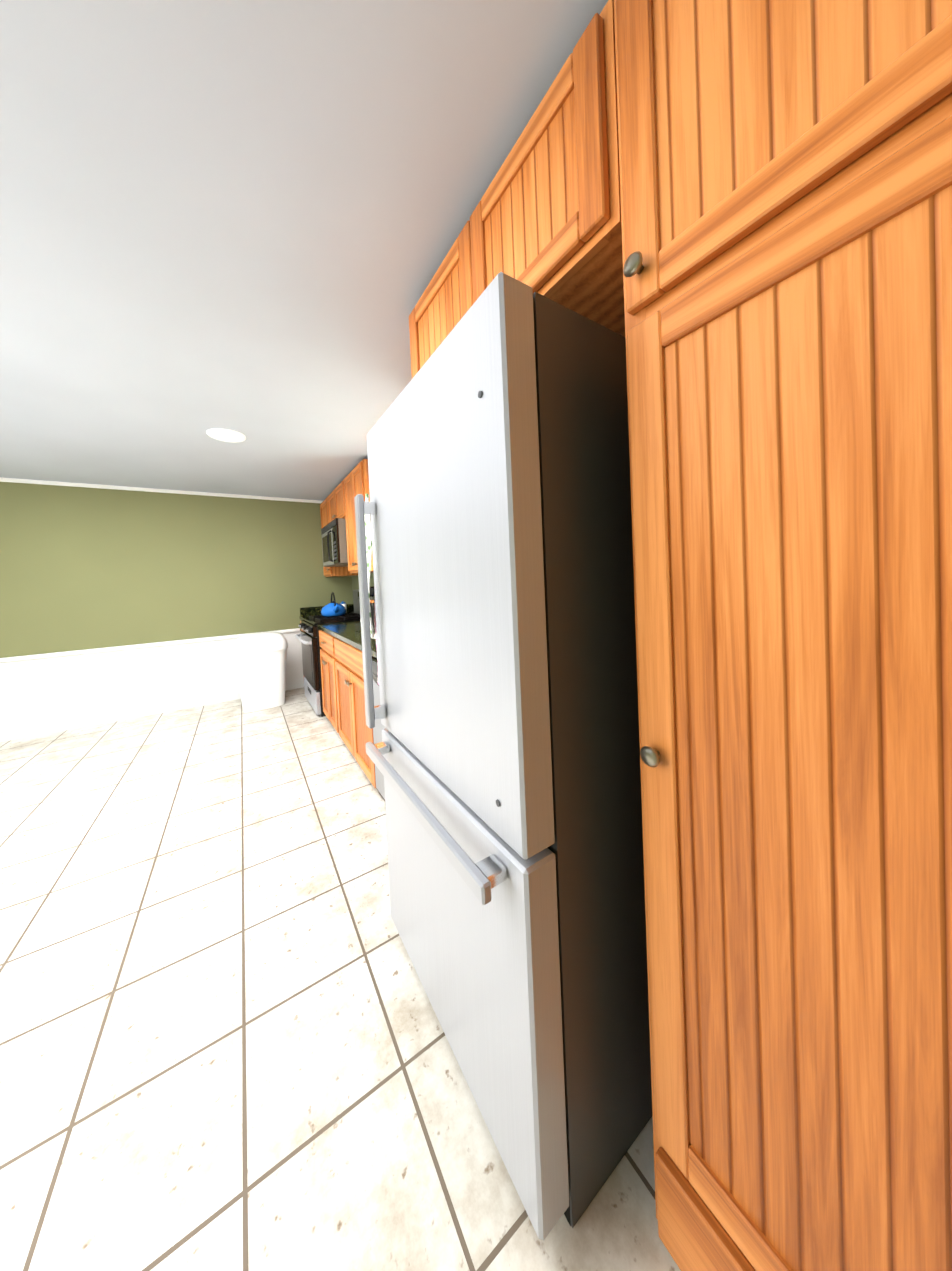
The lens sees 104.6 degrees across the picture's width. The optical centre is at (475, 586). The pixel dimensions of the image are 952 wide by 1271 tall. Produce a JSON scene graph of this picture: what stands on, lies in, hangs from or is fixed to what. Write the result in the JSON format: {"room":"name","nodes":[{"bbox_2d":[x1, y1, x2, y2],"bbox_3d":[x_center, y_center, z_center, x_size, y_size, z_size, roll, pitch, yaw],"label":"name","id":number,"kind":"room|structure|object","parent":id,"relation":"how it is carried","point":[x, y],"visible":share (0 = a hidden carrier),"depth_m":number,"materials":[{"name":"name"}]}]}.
{"room":"kitchen","nodes":[
{"label":"kitchen","id":0,"kind":"room"},
{"bbox_2d":[0,482,352,657],"bbox_3d":[-3.436,0.181,3.639,4.500,2.320,0.100,-3,2,-33],"label":"wall","id":1,"kind":"structure","parent":0,"point":[83,568],"depth_m":3.68,"materials":[{"name":"green paint"}]},
{"bbox_2d":[0,628,303,741],"bbox_3d":[-3.405,0.957,3.577,4.390,0.770,0.030,-3,2,-33],"label":"wainscoting","id":2,"kind":"structure","parent":1,"relation":"attached to","point":[46,693],"depth_m":3.55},
{"bbox_2d":[0,477,322,502],"bbox_3d":[-3.492,-0.958,3.539,4.389,0.034,0.020,-3,2,-33],"label":"trim","id":3,"kind":"structure","parent":1,"relation":"attached to","point":[28,481],"depth_m":3.67,"materials":[{"name":"white wood"}]},
{"bbox_2d":[0,0,607,500],"bbox_3d":[-2.075,-1.014,1.312,4.600,0.050,5.500,-3,2,-33],"label":"ceiling","id":4,"kind":"structure","parent":0,"point":[248,218],"depth_m":1.02,"materials":[{"name":"paint"}]},
{"bbox_2d":[206,428,245,442],"bbox_3d":[-1.692,-1.024,2.495,0.224,0.016,0.224,-3,2,-33],"label":"recessed light","id":5,"kind":"object","parent":4,"relation":"in","point":[224,435],"visible":0.96,"depth_m":2.48,"materials":[{"name":"white"}]},
{"bbox_2d":[0,687,680,1270],"bbox_3d":[-1.802,1.343,1.472,5.000,0.150,5.500,-3,2,-33],"label":"floor","id":6,"kind":"structure","parent":0,"point":[224,1043],"depth_m":1.00,"materials":[{"name":"tile"}]},
{"bbox_2d":[233,632,287,711],"bbox_3d":[-2.236,0.857,3.841,0.488,0.752,0.449,-3,2,-33],"label":"trash can","id":7,"kind":"object","parent":6,"relation":"on","point":[260,659],"visible":1,"depth_m":3.67,"materials":[{"name":"white plastic"}]},
{"bbox_2d":[319,630,338,732],"bbox_3d":[-1.011,0.780,3.279,0.664,0.824,0.645,-3,2,-33],"label":"base cabinet","id":8,"kind":"object","parent":6,"relation":"on","point":[328,659],"visible":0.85,"depth_m":3.07,"materials":[{"name":"brown wood"}]},
{"bbox_2d":[295,589,373,716],"bbox_3d":[-1.453,0.621,3.843,0.729,1.154,0.758,-3,2,-33],"label":"stove","id":9,"kind":"object","parent":6,"relation":"on","point":[309,638],"visible":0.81,"depth_m":3.54,"materials":[{"name":"black"}]},
{"bbox_2d":[321,592,345,616],"bbox_3d":[-1.483,0.178,3.839,0.250,0.248,0.319,-3,2,-33],"label":"kettle","id":10,"kind":"object","parent":9,"relation":"on","point":[333,608],"visible":1,"depth_m":3.78,"materials":[{"name":"blue metal"}]},
{"bbox_2d":[334,638,375,787],"bbox_3d":[-0.576,0.776,2.606,0.656,0.824,0.950,-3,2,-33],"label":"base cabinet","id":11,"kind":"object","parent":6,"relation":"on","point":[355,733],"visible":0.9,"depth_m":2.40,"materials":[{"name":"brown wood"}]},
{"bbox_2d":[299,604,376,657],"bbox_3d":[-0.907,0.296,3.101,0.633,0.138,3.527,-3,2,-33],"label":"countertop","id":12,"kind":"structure","parent":11,"relation":"on","point":[349,632],"depth_m":2.98,"materials":[{"name":"stone"}]},
{"bbox_2d":[340,601,346,612],"bbox_3d":[-1.657,0.252,4.581,0.084,0.148,0.084,-3,2,-33],"label":"canister","id":13,"kind":"object","parent":12,"relation":"on","point":[343,603],"visible":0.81,"depth_m":4.56,"materials":[{"name":"silver metal"}]},
{"bbox_2d":[370,586,374,596],"bbox_3d":[-0.931,0.158,3.387,0.220,0.325,0.170,-3,2,-33],"label":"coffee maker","id":14,"kind":"object","parent":12,"relation":"on","point":[372,591],"depth_m":3.32,"materials":[{"name":"black"}]},
{"bbox_2d":[370,600,374,627],"bbox_3d":[-0.829,0.218,3.081,0.184,0.210,0.300,-3,2,-33],"label":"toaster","id":15,"kind":"object","parent":12,"relation":"on","point":[372,607],"visible":0.21,"depth_m":2.91,"materials":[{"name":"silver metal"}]},
{"bbox_2d":[372,656,385,799],"bbox_3d":[-0.164,0.774,1.926,0.600,0.822,0.628,-3,2,-33],"label":"dishwasher","id":16,"kind":"object","parent":6,"relation":"on","point":[379,727],"visible":0.12,"depth_m":1.94,"materials":[{"name":"silver metal"}]},
{"bbox_2d":[354,272,651,1239],"bbox_3d":[0.182,0.324,1.136,0.865,1.724,0.760,-3,2,-33],"label":"refrigerator","id":17,"kind":"object","parent":6,"relation":"on","point":[504,754],"visible":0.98,"depth_m":0.72,"materials":[{"name":"grey metal"}]},
{"bbox_2d":[360,493,378,684],"bbox_3d":[-0.375,0.032,1.312,0.079,0.701,0.124,-3,2,-33],"label":"hanging towels","id":18,"kind":"object","parent":17,"relation":"hanging from","point":[368,533],"visible":0.17,"depth_m":1.26,"materials":[{"name":"white fabric"}]},
{"bbox_2d":[614,0,951,1270],"bbox_3d":[0.751,0.058,0.467,0.656,2.234,0.837,-3,2,-33],"label":"pantry cabinet","id":19,"kind":"object","parent":6,"relation":"on","point":[786,200],"visible":1,"depth_m":0.47,"materials":[{"name":"brown wood"}]},
{"bbox_2d":[351,573,373,603],"bbox_3d":[-0.113,0.058,2.561,0.140,2.320,5.300,-3,2,-33],"label":"wall","id":20,"kind":"structure","parent":0,"point":[355,582],"depth_m":4.55,"materials":[{"name":"green paint"}]},
{"bbox_2d":[327,481,344,522],"bbox_3d":[-1.344,-0.857,3.925,0.366,0.376,0.779,-3,2,-33],"label":"upper cabinet","id":21,"kind":"object","parent":20,"relation":"attached to","point":[336,503],"visible":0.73,"depth_m":3.79,"materials":[{"name":"brown wood"}]},
{"bbox_2d":[321,518,347,566],"bbox_3d":[-1.364,-0.447,3.906,0.462,0.425,0.758,-3,2,-33],"label":"microwave","id":22,"kind":"object","parent":21,"relation":"attached to","point":[334,543],"visible":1,"depth_m":3.59,"materials":[{"name":"silver metal"}]},
{"bbox_2d":[320,498,357,576],"bbox_3d":[-1.664,-0.586,4.450,0.366,0.912,0.448,-3,2,-33],"label":"upper cabinet","id":23,"kind":"object","parent":20,"relation":"attached to","point":[335,571],"visible":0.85,"depth_m":4.29,"materials":[{"name":"brown wood"}]},
{"bbox_2d":[343,459,373,573],"bbox_3d":[-0.950,-0.592,3.334,0.366,0.912,0.632,-3,2,-33],"label":"upper cabinet","id":24,"kind":"object","parent":20,"relation":"attached to","point":[356,480],"visible":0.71,"depth_m":3.26,"materials":[{"name":"brown wood"}]},
{"bbox_2d":[409,0,624,378],"bbox_3d":[0.240,-0.858,1.182,0.656,0.390,0.904,-3,2,-33],"label":"upper cabinet","id":25,"kind":"object","parent":20,"relation":"attached to","point":[545,219],"visible":0.35,"depth_m":0.78,"materials":[{"name":"brown wood"}]}
]}

